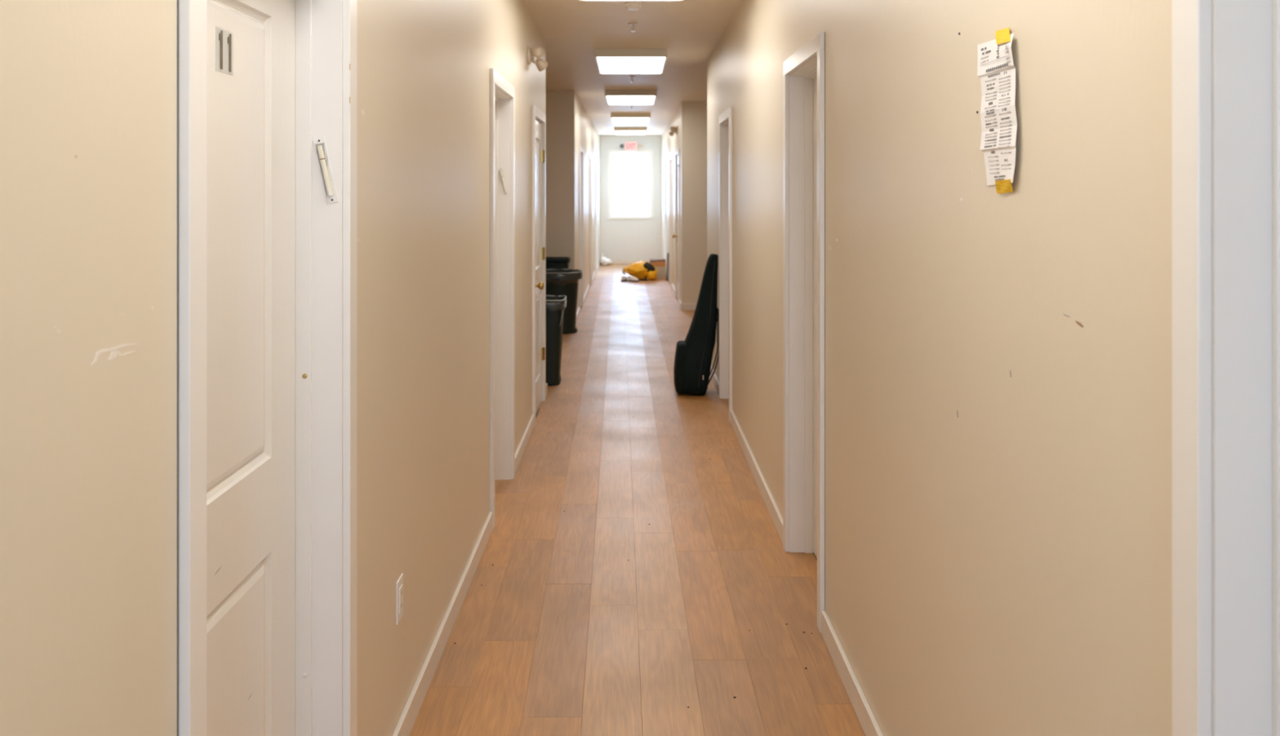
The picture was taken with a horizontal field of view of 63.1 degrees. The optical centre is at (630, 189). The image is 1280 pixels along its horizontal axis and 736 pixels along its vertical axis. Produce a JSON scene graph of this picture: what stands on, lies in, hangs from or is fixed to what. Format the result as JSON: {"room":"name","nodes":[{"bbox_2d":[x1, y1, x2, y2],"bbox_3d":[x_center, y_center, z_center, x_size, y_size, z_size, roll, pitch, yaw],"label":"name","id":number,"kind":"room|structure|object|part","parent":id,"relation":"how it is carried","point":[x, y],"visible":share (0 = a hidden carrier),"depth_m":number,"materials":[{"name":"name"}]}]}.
{"room":"building corridor","nodes":[
{"label":"building corridor","id":0,"kind":"room"},
{"bbox_2d":[0,0,545,735],"bbox_3d":[-0.704,0.228,2.830,0.136,2.735,10.060,0,0,0],"label":"wall","id":1,"kind":"structure","parent":0,"point":[88,88],"depth_m":1.37,"materials":[{"name":"beige paint"}]},
{"bbox_2d":[177,0,356,735],"bbox_3d":[-0.714,0.496,1.916,0.189,2.097,0.902,0,0,0],"label":"door","id":2,"kind":"structure","parent":1,"relation":"in","point":[268,267],"depth_m":2.10,"materials":[{"name":"white paint"}]},
{"bbox_3d":[-0.628,0.527,1.497,0.017,2.035,0.060,0,0,0],"label":"casing","id":3,"kind":"part","parent":2,"relation":"part of","materials":[{"name":"white wood"}]},
{"bbox_3d":[-0.740,-0.253,1.901,0.001,0.080,0.081,0,0,0],"label":"number plate","id":4,"kind":"part","parent":2,"relation":"part of","materials":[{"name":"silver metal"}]},
{"bbox_3d":[-0.742,0.097,1.917,0.011,0.914,0.454,0,0,0],"label":"panel","id":5,"kind":"part","parent":2,"relation":"part of","materials":[{"name":"white paint"}]},
{"bbox_3d":[-0.742,1.032,1.917,0.011,0.586,0.454,0,0,0],"label":"panel","id":6,"kind":"part","parent":2,"relation":"part of","materials":[{"name":"white paint"}]},
{"bbox_2d":[313,137,338,204],"bbox_3d":[-0.672,-0.043,2.295,0.056,0.148,0.014,0,0,0],"label":"mezuzah","id":7,"kind":"object","parent":2,"relation":"attached to","point":[322,157],"visible":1,"depth_m":2.30,"materials":[{"name":"white plastic"}]},
{"bbox_3d":[-0.628,0.527,2.337,0.017,2.035,0.060,0,0,0],"label":"casing","id":8,"kind":"part","parent":2,"relation":"part of","materials":[{"name":"white wood"}]},
{"bbox_2d":[395,573,403,625],"bbox_3d":[-0.633,1.128,2.868,0.008,0.116,0.072,0,0,0],"label":"wall outlet","id":9,"kind":"object","parent":1,"relation":"attached to","point":[399,584],"visible":1,"depth_m":2.85,"materials":[{"name":"white plastic"}]},
{"bbox_2d":[399,584,402,613],"bbox_3d":[-0.631,1.128,2.868,0.004,0.068,0.034,0,0,0],"label":"receptacle","id":10,"kind":"object","parent":9,"relation":"attached to","point":[400,585],"depth_m":2.86,"materials":[{"name":"plastic"}]},
{"bbox_2d":[392,383,547,735],"bbox_3d":[-0.630,1.502,2.830,0.014,0.085,10.060,0,0,0],"label":"baseboard","id":11,"kind":"structure","parent":1,"relation":"attached to","point":[406,723],"depth_m":3.54,"materials":[{"name":"white wood"}]},
{"bbox_2d":[489,68,515,530],"bbox_3d":[-0.714,0.496,5.167,0.189,2.097,0.886,0,0,0],"label":"door","id":12,"kind":"structure","parent":1,"relation":"in","point":[502,93],"depth_m":5.54,"materials":[{"name":"white paint"}]},
{"bbox_3d":[-0.628,0.527,4.754,0.017,2.035,0.060,0,0,0],"label":"casing","id":13,"kind":"part","parent":12,"relation":"part of","materials":[{"name":"white wood"}]},
{"bbox_3d":[-0.628,-0.521,5.167,0.017,0.062,0.886,0,0,0],"label":"head casing","id":14,"kind":"part","parent":12,"relation":"part of","materials":[{"name":"white wood"}]},
{"bbox_2d":[497,167,508,195],"bbox_3d":[-0.675,-0.047,5.538,0.056,0.148,0.014,0,0,0],"label":"mezuzah","id":15,"kind":"object","parent":12,"relation":"attached to","point":[500,169],"visible":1,"depth_m":5.54,"materials":[{"name":"white plastic"}]},
{"bbox_3d":[-0.628,0.527,5.580,0.017,2.035,0.060,0,0,0],"label":"casing","id":16,"kind":"part","parent":12,"relation":"part of","materials":[{"name":"white wood"}]},
{"bbox_2d":[527,45,547,71],"bbox_3d":[-0.582,-0.830,6.578,0.110,0.136,0.339,0,0,0],"label":"emergency light","id":17,"kind":"object","parent":1,"relation":"attached to","point":[541,64],"visible":1,"depth_m":6.47,"materials":[{"name":"beige plastic"}]},
{"bbox_2d":[532,105,546,426],"bbox_3d":[-0.679,0.496,7.219,0.210,2.097,0.882,0,0,0],"label":"door","id":18,"kind":"structure","parent":1,"relation":"in","point":[539,117],"depth_m":7.37,"materials":[{"name":"white paint"}]},
{"bbox_3d":[-0.628,0.527,6.808,0.017,2.035,0.060,0,0,0],"label":"casing","id":19,"kind":"part","parent":18,"relation":"part of","materials":[{"name":"white wood"}]},
{"bbox_3d":[-0.648,0.097,7.219,0.011,0.914,0.506,0,0,0],"label":"panel","id":20,"kind":"part","parent":18,"relation":"part of","materials":[{"name":"white paint"}]},
{"bbox_3d":[-0.648,1.032,7.219,0.011,0.586,0.506,0,0,0],"label":"panel","id":21,"kind":"part","parent":18,"relation":"part of","materials":[{"name":"white paint"}]},
{"bbox_3d":[-0.628,-0.521,7.219,0.017,0.062,0.882,0,0,0],"label":"head casing","id":22,"kind":"part","parent":18,"relation":"part of","materials":[{"name":"white wood"}]},
{"bbox_3d":[-0.609,0.640,6.935,0.070,0.062,0.062,0,0,0],"label":"knob","id":23,"kind":"part","parent":18,"relation":"part of","materials":[{"name":"gold metal"}]},
{"bbox_3d":[-0.628,0.527,7.630,0.017,2.035,0.060,0,0,0],"label":"casing","id":24,"kind":"part","parent":18,"relation":"part of","materials":[{"name":"white wood"}]},
{"bbox_2d":[545,90,562,257],"bbox_3d":[-1.636,0.228,11.998,1.728,2.735,0.135,0,0,0],"label":"wall","id":25,"kind":"structure","parent":0,"point":[553,99],"depth_m":11.93,"materials":[{"name":"beige paint"}]},
{"bbox_2d":[562,90,599,312],"bbox_3d":[-0.705,0.228,16.815,0.135,2.735,9.770,0,0,0],"label":"wall","id":26,"kind":"structure","parent":0,"point":[578,128],"depth_m":12.24,"materials":[{"name":"beige paint"}]},
{"bbox_2d":[578,145,583,306],"bbox_3d":[-0.714,0.496,13.450,0.189,2.097,0.930,0,0,0],"label":"door","id":27,"kind":"structure","parent":26,"relation":"in","point":[580,148],"depth_m":13.85,"materials":[{"name":"white paint"}]},
{"bbox_3d":[-0.628,0.527,13.015,0.017,2.035,0.060,0,0,0],"label":"casing","id":28,"kind":"part","parent":27,"relation":"part of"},
{"bbox_3d":[-0.628,-0.521,13.450,0.017,0.062,0.930,0,0,0],"label":"head casing","id":29,"kind":"part","parent":27,"relation":"part of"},
{"bbox_3d":[-0.628,0.527,13.885,0.017,2.035,0.060,0,0,0],"label":"casing","id":30,"kind":"part","parent":27,"relation":"part of","materials":[{"name":"white wood"}]},
{"bbox_2d":[575,261,599,324],"bbox_3d":[-0.630,1.502,16.808,0.014,0.085,9.756,0,0,0],"label":"baseboard","id":31,"kind":"structure","parent":26,"relation":"attached to","point":[578,313],"depth_m":14.88,"materials":[{"name":"white wood"}]},
{"bbox_2d":[588,154,591,289],"bbox_3d":[-0.714,0.496,16.550,0.189,2.097,0.930,0,0,0],"label":"door","id":32,"kind":"structure","parent":26,"relation":"in","point":[589,155],"depth_m":16.08,"materials":[{"name":"white paint"}]},
{"bbox_3d":[-0.628,0.527,16.115,0.017,2.035,0.060,0,0,0],"label":"casing","id":33,"kind":"part","parent":32,"relation":"part of","materials":[{"name":"white wood"}]},
{"bbox_3d":[-0.628,0.527,16.985,0.017,2.035,0.060,0,0,0],"label":"casing","id":34,"kind":"part","parent":32,"relation":"part of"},
{"bbox_2d":[594,159,596,275],"bbox_3d":[-0.702,0.496,19.125,0.164,2.097,0.880,0,0,0],"label":"door","id":35,"kind":"structure","parent":26,"relation":"in","point":[595,160],"depth_m":18.68,"materials":[{"name":"white wood"}]},
{"bbox_3d":[-0.628,0.527,18.715,0.017,2.035,0.060,0,0,0],"label":"casing","id":36,"kind":"part","parent":35,"relation":"part of","materials":[{"name":"white wood"}]},
{"bbox_3d":[-0.628,0.527,19.535,0.017,2.035,0.060,0,0,0],"label":"casing","id":37,"kind":"part","parent":35,"relation":"part of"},
{"bbox_2d":[599,135,662,264],"bbox_3d":[0.013,0.228,21.767,1.569,2.735,0.135,0,0,0],"label":"wall","id":38,"kind":"structure","parent":0,"point":[619,239],"depth_m":21.70,"materials":[{"name":"paint"}]},
{"bbox_2d":[610,259,649,263],"bbox_3d":[0.013,1.502,21.693,1.299,0.085,0.014,0,0,0],"label":"baseboard","id":39,"kind":"structure","parent":38,"relation":"attached to","point":[614,261],"depth_m":21.68,"materials":[{"name":"white wood"}]},
{"bbox_2d":[607,149,653,219],"bbox_3d":[0.010,-0.110,21.756,0.960,1.450,0.157,0,0,0],"label":"window","id":40,"kind":"structure","parent":38,"relation":"in","point":[610,152],"depth_m":21.68,"materials":[{"name":"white glass"}]},
{"bbox_3d":[-0.443,-0.110,21.691,0.055,1.450,0.018,0,0,0],"label":"casing","id":41,"kind":"part","parent":40,"relation":"part of","materials":[{"name":"white wood"}]},
{"bbox_3d":[0.010,0.588,21.689,0.850,0.055,0.022,0,0,0],"label":"sill","id":42,"kind":"part","parent":40,"relation":"part of","materials":[{"name":"white wood"}]},
{"bbox_3d":[0.010,-0.807,21.691,0.850,0.055,0.018,0,0,0],"label":"head casing","id":43,"kind":"part","parent":40,"relation":"part of","materials":[{"name":"white wood"}]},
{"bbox_3d":[0.010,-0.428,21.805,0.826,0.680,0.030,0,0,0],"label":"sash","id":44,"kind":"part","parent":40,"relation":"part of","materials":[{"name":"white glass"}]},
{"bbox_3d":[0.010,0.212,21.770,0.826,0.672,0.030,0,0,0],"label":"sash","id":45,"kind":"part","parent":40,"relation":"part of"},
{"bbox_3d":[0.463,-0.110,21.691,0.055,1.450,0.018,0,0,0],"label":"casing","id":46,"kind":"part","parent":40,"relation":"part of","materials":[{"name":"white wood"}]},
{"bbox_2d":[619,141,642,151],"bbox_3d":[0.020,-0.905,21.650,0.476,0.200,0.100,0,0,0],"label":"exit sign","id":47,"kind":"object","parent":38,"relation":"attached to","point":[628,145],"visible":1,"depth_m":21.65,"materials":[{"name":"white plastic"}]},
{"bbox_2d":[524,0,742,135],"bbox_3d":[0.000,-1.200,9.750,5.270,0.120,24.170,0,0,0],"label":"ceiling","id":48,"kind":"structure","parent":0,"point":[691,30],"depth_m":8.17,"materials":[{"name":"beige paint"}]},
{"bbox_2d":[613,127,646,134],"bbox_3d":[0.008,-1.106,19.560,0.594,0.068,1.220,0,0,0],"label":"ceiling light","id":49,"kind":"object","parent":48,"relation":"attached to","point":[618,131],"visible":1,"depth_m":18.98,"materials":[{"name":"plastic"}]},
{"bbox_2d":[615,130,645,134],"bbox_3d":[0.008,-1.095,19.560,0.552,0.045,1.190,0,0,0],"label":"diffuser","id":50,"kind":"object","parent":49,"relation":"attached to","point":[617,132],"depth_m":19.52,"materials":[{"name":"white plastic"}]},
{"bbox_2d":[610,113,650,123],"bbox_3d":[0.008,-1.106,16.110,0.594,0.068,1.220,0,0,0],"label":"ceiling light","id":51,"kind":"object","parent":48,"relation":"attached to","point":[615,117],"visible":1,"depth_m":15.53,"materials":[{"name":"plastic"}]},
{"bbox_2d":[612,117,648,123],"bbox_3d":[0.008,-1.095,16.110,0.552,0.045,1.190,0,0,0],"label":"diffuser","id":52,"kind":"object","parent":51,"relation":"attached to","point":[615,120],"depth_m":16.08,"materials":[{"name":"white plastic"}]},
{"bbox_2d":[594,48,667,73],"bbox_3d":[0.008,-1.106,9.010,0.594,0.068,1.220,0,0,0],"label":"ceiling light","id":53,"kind":"object","parent":48,"relation":"attached to","point":[608,60],"visible":1,"depth_m":8.61,"materials":[{"name":"plastic"}]},
{"bbox_3d":[-0.279,-1.109,9.010,0.020,0.062,1.192,0,0,0],"label":"rail","id":54,"kind":"part","parent":53,"relation":"part of","materials":[{"name":"white plastic"}]},
{"bbox_2d":[597,57,664,73],"bbox_3d":[0.008,-1.095,9.010,0.552,0.045,1.190,0,0,0],"label":"diffuser","id":55,"kind":"object","parent":53,"relation":"attached to","point":[605,64],"depth_m":8.96,"materials":[{"name":"white plastic"}]},
{"bbox_3d":[0.295,-1.109,9.010,0.020,0.062,1.192,0,0,0],"label":"rail","id":56,"kind":"part","parent":53,"relation":"part of","materials":[{"name":"white plastic"}]},
{"bbox_2d":[604,89,657,104],"bbox_3d":[0.008,-1.106,12.490,0.594,0.068,1.220,0,0,0],"label":"ceiling light","id":57,"kind":"object","parent":48,"relation":"attached to","point":[612,96],"visible":1,"depth_m":11.99,"materials":[{"name":"plastic"}]},
{"bbox_2d":[607,96,654,104],"bbox_3d":[0.008,-1.095,12.490,0.552,0.045,1.190,0,0,0],"label":"diffuser","id":58,"kind":"object","parent":57,"relation":"attached to","point":[611,100],"depth_m":12.54,"materials":[{"name":"white plastic"}]},
{"bbox_2d":[579,0,684,0],"bbox_3d":[0.008,-1.106,5.300,0.594,0.068,1.220,0,0,0],"label":"ceiling light","id":59,"kind":"object","parent":48,"relation":"attached to","point":[580,0],"visible":1,"depth_m":5.89,"materials":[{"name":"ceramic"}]},
{"bbox_2d":[627,22,637,31],"bbox_3d":[0.020,-1.111,7.120,0.068,0.058,0.068,0,0,0],"label":"sprinkler head","id":60,"kind":"object","parent":48,"relation":"attached to","point":[633,24],"visible":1,"depth_m":7.11},
{"bbox_2d":[624,0,642,9],"bbox_3d":[0.020,-1.117,6.330,0.110,0.045,0.110,0,0,0],"label":"smoke detector","id":61,"kind":"object","parent":48,"relation":"attached to","point":[630,5],"visible":0.98,"depth_m":6.29,"materials":[{"name":"white plastic"}]},
{"bbox_3d":[0.020,-1.132,6.330,0.110,0.016,0.110,0,0,0],"label":"plate","id":62,"kind":"part","parent":61,"relation":"part of","materials":[{"name":"white plastic"}]},
{"bbox_2d":[409,263,865,735],"bbox_3d":[0.000,1.570,9.750,5.270,0.051,24.170,0,0,0],"label":"floor","id":63,"kind":"structure","parent":0,"point":[565,634],"depth_m":4.08,"materials":[{"name":"brown wood"}]},
{"bbox_2d":[546,294,566,386],"bbox_3d":[-0.670,1.203,8.340,0.321,0.683,0.396,0,0,0],"label":"rubbish bin","id":64,"kind":"object","parent":63,"relation":"on","point":[556,305],"visible":0.47,"depth_m":8.20,"materials":[{"name":"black plastic"}]},
{"bbox_2d":[546,257,570,270],"bbox_3d":[-0.900,1.155,11.755,0.448,0.780,0.296,0,0,0],"label":"rubbish bin","id":65,"kind":"object","parent":63,"relation":"on","point":[552,263],"visible":0.23,"depth_m":11.64,"materials":[{"name":"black plastic"}]},
{"bbox_2d":[546,269,582,334],"bbox_3d":[-0.785,1.212,11.330,0.538,0.667,0.536,0,0,0],"label":"rubbish bin","id":66,"kind":"object","parent":63,"relation":"on","point":[558,282],"visible":0.58,"depth_m":11.15,"materials":[{"name":"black plastic"}]},
{"bbox_2d":[599,253,612,265],"bbox_3d":[-0.496,1.422,21.355,0.274,0.240,0.406,0,0,0],"label":"bag","id":67,"kind":"object","parent":63,"relation":"on","point":[603,260],"visible":1,"depth_m":21.22,"materials":[{"name":"plastic"}]},
{"bbox_2d":[621,275,627,281],"bbox_3d":[-0.100,1.502,17.620,0.088,0.083,0.235,0,0,21],"label":"shoe","id":68,"kind":"object","parent":63,"relation":"on","point":[624,278],"visible":1,"depth_m":17.55,"materials":[{"name":"rubber"}]},
{"bbox_2d":[453,417,812,708],"bbox_3d":[-0.006,1.543,6.944,1.280,0.003,7.682,0,0,0],"label":"crumbs","id":69,"kind":"object","parent":63,"relation":"on","point":[633,417],"visible":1,"depth_m":3.63,"materials":[{"name":"brown food"}]},
{"bbox_2d":[627,275,639,281],"bbox_3d":[0.055,1.502,17.520,0.235,0.083,0.088,0,0,43],"label":"shoe","id":70,"kind":"object","parent":63,"relation":"on","point":[631,278],"visible":1,"depth_m":17.48,"materials":[{"name":"rubber"}]},
{"bbox_2d":[622,261,659,280],"bbox_3d":[0.184,1.387,17.944,0.657,0.320,0.554,0,0,0],"label":"backpack","id":71,"kind":"object","parent":63,"relation":"on","point":[642,270],"visible":1,"depth_m":17.75,"materials":[{"name":"yellow fabric"}]},
{"bbox_3d":[0.314,1.325,17.738,0.225,0.195,0.069,0,0,15],"label":"black panel","id":72,"kind":"part","parent":71,"relation":"part of","materials":[{"name":"fabric"}]},
{"bbox_2d":[653,266,666,278],"bbox_3d":[0.484,1.448,18.400,0.289,0.195,0.320,0,0,0],"label":"cardboard box","id":73,"kind":"object","parent":63,"relation":"on","point":[661,273],"visible":0.51,"depth_m":18.24,"materials":[{"name":"brown cardboard"}]},
{"bbox_2d":[649,258,666,266],"bbox_3d":[0.485,1.290,18.399,0.281,0.120,0.301,0,0,0],"label":"cardboard box","id":74,"kind":"object","parent":73,"relation":"on","point":[655,262],"visible":0.9,"depth_m":18.25,"materials":[{"name":"brown cardboard"}]},
{"bbox_2d":[666,253,668,280],"bbox_3d":[0.632,1.314,17.817,0.039,0.458,0.305,0,0,0],"label":"leaning board","id":75,"kind":"object","parent":63,"relation":"on","point":[667,253],"visible":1,"depth_m":17.67,"materials":[{"name":"wood"}]},
{"bbox_2d":[673,253,719,395],"bbox_3d":[0.505,1.018,7.927,0.343,1.058,0.372,0,0,0],"label":"guitar case","id":76,"kind":"object","parent":63,"relation":"on","point":[692,372],"visible":0.98,"depth_m":7.80,"materials":[{"name":"black fabric"}]},
{"bbox_2d":[662,101,692,303],"bbox_3d":[0.730,0.228,17.540,0.135,2.735,8.320,0,0,0],"label":"wall","id":77,"kind":"structure","parent":0,"point":[682,117],"depth_m":13.38,"materials":[{"name":"beige paint"}]},
{"bbox_2d":[664,159,666,264],"bbox_3d":[0.727,0.496,19.275,0.164,2.097,0.880,0,0,0],"label":"door","id":78,"kind":"structure","parent":77,"relation":"in","point":[665,160],"depth_m":18.87,"materials":[{"name":"white wood"}]},
{"bbox_3d":[0.653,0.527,19.685,0.017,2.035,0.060,0,0,0],"label":"casing","id":79,"kind":"part","parent":78,"relation":"part of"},
{"bbox_3d":[0.653,0.527,18.865,0.017,2.035,0.060,0,0,0],"label":"casing","id":80,"kind":"part","parent":78,"relation":"part of","materials":[{"name":"white wood"}]},
{"bbox_2d":[669,154,672,283],"bbox_3d":[0.739,0.496,16.775,0.189,2.097,0.880,0,0,0],"label":"door","id":81,"kind":"structure","parent":77,"relation":"in","point":[671,155],"depth_m":16.34,"materials":[{"name":"white paint"}]},
{"bbox_3d":[0.653,0.527,17.185,0.017,2.035,0.060,0,0,0],"label":"casing","id":82,"kind":"part","parent":81,"relation":"part of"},
{"bbox_3d":[0.653,0.527,16.365,0.017,2.035,0.060,0,0,0],"label":"casing","id":83,"kind":"part","parent":81,"relation":"part of","materials":[{"name":"white wood"}]},
{"bbox_2d":[668,125,677,136],"bbox_3d":[0.607,-0.830,14.728,0.110,0.136,0.339,0,0,0],"label":"emergency light","id":84,"kind":"object","parent":77,"relation":"attached to","point":[673,130],"visible":1,"depth_m":14.61,"materials":[{"name":"beige plastic"}]},
{"bbox_2d":[666,274,681,310],"bbox_3d":[0.655,1.502,17.533,0.014,0.085,8.306,0,0,0],"label":"baseboard","id":85,"kind":"structure","parent":77,"relation":"attached to","point":[668,277],"depth_m":15.41,"materials":[{"name":"white wood"}]},
{"bbox_2d":[672,148,679,299],"bbox_3d":[0.704,0.496,14.400,0.210,2.097,1.030,0,0,0],"label":"door","id":86,"kind":"structure","parent":77,"relation":"in","point":[677,236],"depth_m":14.62,"materials":[{"name":"white paint"}]},
{"bbox_3d":[0.653,0.527,14.885,0.017,2.035,0.060,0,0,0],"label":"casing","id":87,"kind":"part","parent":86,"relation":"part of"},
{"bbox_3d":[0.653,-0.521,14.400,0.017,0.062,1.030,0,0,0],"label":"head casing","id":88,"kind":"part","parent":86,"relation":"part of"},
{"bbox_3d":[0.673,0.097,14.400,0.011,0.914,0.654,0,0,0],"label":"panel","id":89,"kind":"part","parent":86,"relation":"part of","materials":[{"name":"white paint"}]},
{"bbox_3d":[0.673,1.032,14.400,0.011,0.586,0.654,0,0,0],"label":"panel","id":90,"kind":"part","parent":86,"relation":"part of","materials":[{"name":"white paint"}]},
{"bbox_3d":[0.653,0.527,13.915,0.017,2.035,0.060,0,0,0],"label":"casing","id":91,"kind":"part","parent":86,"relation":"part of","materials":[{"name":"white wood"}]},
{"bbox_2d":[692,101,706,303],"bbox_3d":[1.649,0.228,13.447,1.703,2.735,0.135,0,0,0],"label":"wall","id":92,"kind":"structure","parent":0,"point":[699,108],"depth_m":13.38,"materials":[{"name":"beige paint"}]},
{"bbox_2d":[681,303,696,310],"bbox_3d":[1.581,1.502,13.373,1.838,0.085,0.014,0,0,0],"label":"baseboard","id":93,"kind":"structure","parent":92,"relation":"attached to","point":[684,306],"depth_m":13.37,"materials":[{"name":"white wood"}]},
{"bbox_2d":[706,0,1172,735],"bbox_3d":[0.745,0.228,3.480,0.136,2.735,11.360,0,0,0],"label":"wall","id":94,"kind":"structure","parent":0,"point":[998,367],"depth_m":2.04,"materials":[{"name":"beige paint"}]},
{"bbox_2d":[719,106,732,421],"bbox_3d":[0.755,0.496,7.345,0.189,2.097,0.840,0,0,0],"label":"door","id":95,"kind":"structure","parent":94,"relation":"in","point":[726,117],"depth_m":7.70,"materials":[{"name":"white paint"}]},
{"bbox_3d":[0.669,0.527,7.735,0.017,2.035,0.060,0,0,0],"label":"casing","id":96,"kind":"part","parent":95,"relation":"part of","materials":[{"name":"white wood"}]},
{"bbox_3d":[0.669,-0.521,7.345,0.017,0.062,0.840,0,0,0],"label":"head casing","id":97,"kind":"part","parent":95,"relation":"part of","materials":[{"name":"white wood"}]},
{"bbox_3d":[0.669,0.527,6.955,0.017,2.035,0.060,0,0,0],"label":"casing","id":98,"kind":"part","parent":95,"relation":"part of","materials":[{"name":"white wood"}]},
{"bbox_2d":[710,364,883,735],"bbox_3d":[0.671,1.502,3.480,0.014,0.085,11.360,0,0,0],"label":"baseboard","id":99,"kind":"structure","parent":94,"relation":"attached to","point":[868,724],"depth_m":3.43,"materials":[{"name":"white wood"}]},
{"bbox_2d":[782,31,825,633],"bbox_3d":[0.755,0.496,4.062,0.189,2.097,0.876,0,0,0],"label":"door","id":100,"kind":"structure","parent":94,"relation":"in","point":[804,71],"depth_m":4.42,"materials":[{"name":"white paint"}]},
{"bbox_3d":[0.669,0.527,4.470,0.017,2.035,0.060,0,0,0],"label":"casing","id":101,"kind":"part","parent":100,"relation":"part of","materials":[{"name":"white wood"}]},
{"bbox_3d":[0.669,-0.521,4.063,0.017,0.062,0.874,0,0,0],"label":"head casing","id":102,"kind":"part","parent":100,"relation":"part of","materials":[{"name":"white wood"}]},
{"bbox_3d":[0.669,0.527,3.656,0.017,2.035,0.060,0,0,0],"label":"casing","id":103,"kind":"part","parent":100,"relation":"part of","materials":[{"name":"white wood"}]},
{"bbox_2d":[977,33,1017,185],"bbox_3d":[0.671,-0.145,1.912,0.008,0.274,0.229,0,0,2],"label":"paper sheet","id":104,"kind":"object","parent":94,"relation":"attached to","point":[996,69],"visible":1,"depth_m":1.90,"materials":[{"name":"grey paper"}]},
{"bbox_2d":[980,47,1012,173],"bbox_3d":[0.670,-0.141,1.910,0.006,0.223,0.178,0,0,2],"label":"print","id":105,"kind":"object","parent":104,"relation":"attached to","point":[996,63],"depth_m":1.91},
{"bbox_2d":[981,44,1011,180],"bbox_3d":[0.670,-0.144,1.913,0.006,0.254,0.177,0,0,2],"label":"print","id":106,"kind":"object","parent":104,"relation":"attached to","point":[996,60],"depth_m":1.91,"materials":[{"name":"grey paper"}]},
{"bbox_2d":[995,26,1010,44],"bbox_3d":[0.671,-0.277,1.873,0.009,0.033,0.102,0,0,4],"label":"tape piece","id":107,"kind":"object","parent":104,"relation":"attached to","point":[1002,36],"visible":1,"depth_m":1.87,"materials":[{"name":"yellow paper"}]},
{"bbox_2d":[995,178,1013,194],"bbox_3d":[0.670,-0.005,1.867,0.012,0.026,0.098,0,0,0],"label":"tape piece","id":108,"kind":"object","parent":104,"relation":"attached to","point":[1003,186],"visible":1,"depth_m":1.87,"materials":[{"name":"yellow paper"}]},
{"bbox_2d":[1172,0,1279,735],"bbox_3d":[0.755,0.496,0.824,0.189,2.097,0.897,0,0,0],"label":"door","id":109,"kind":"structure","parent":94,"relation":"in","point":[1226,53],"depth_m":1.21,"materials":[{"name":"white paint"}]},
{"bbox_3d":[0.669,0.527,1.242,0.017,2.035,0.060,0,0,0],"label":"casing","id":110,"kind":"part","parent":109,"relation":"part of","materials":[{"name":"white wood"}]}
]}

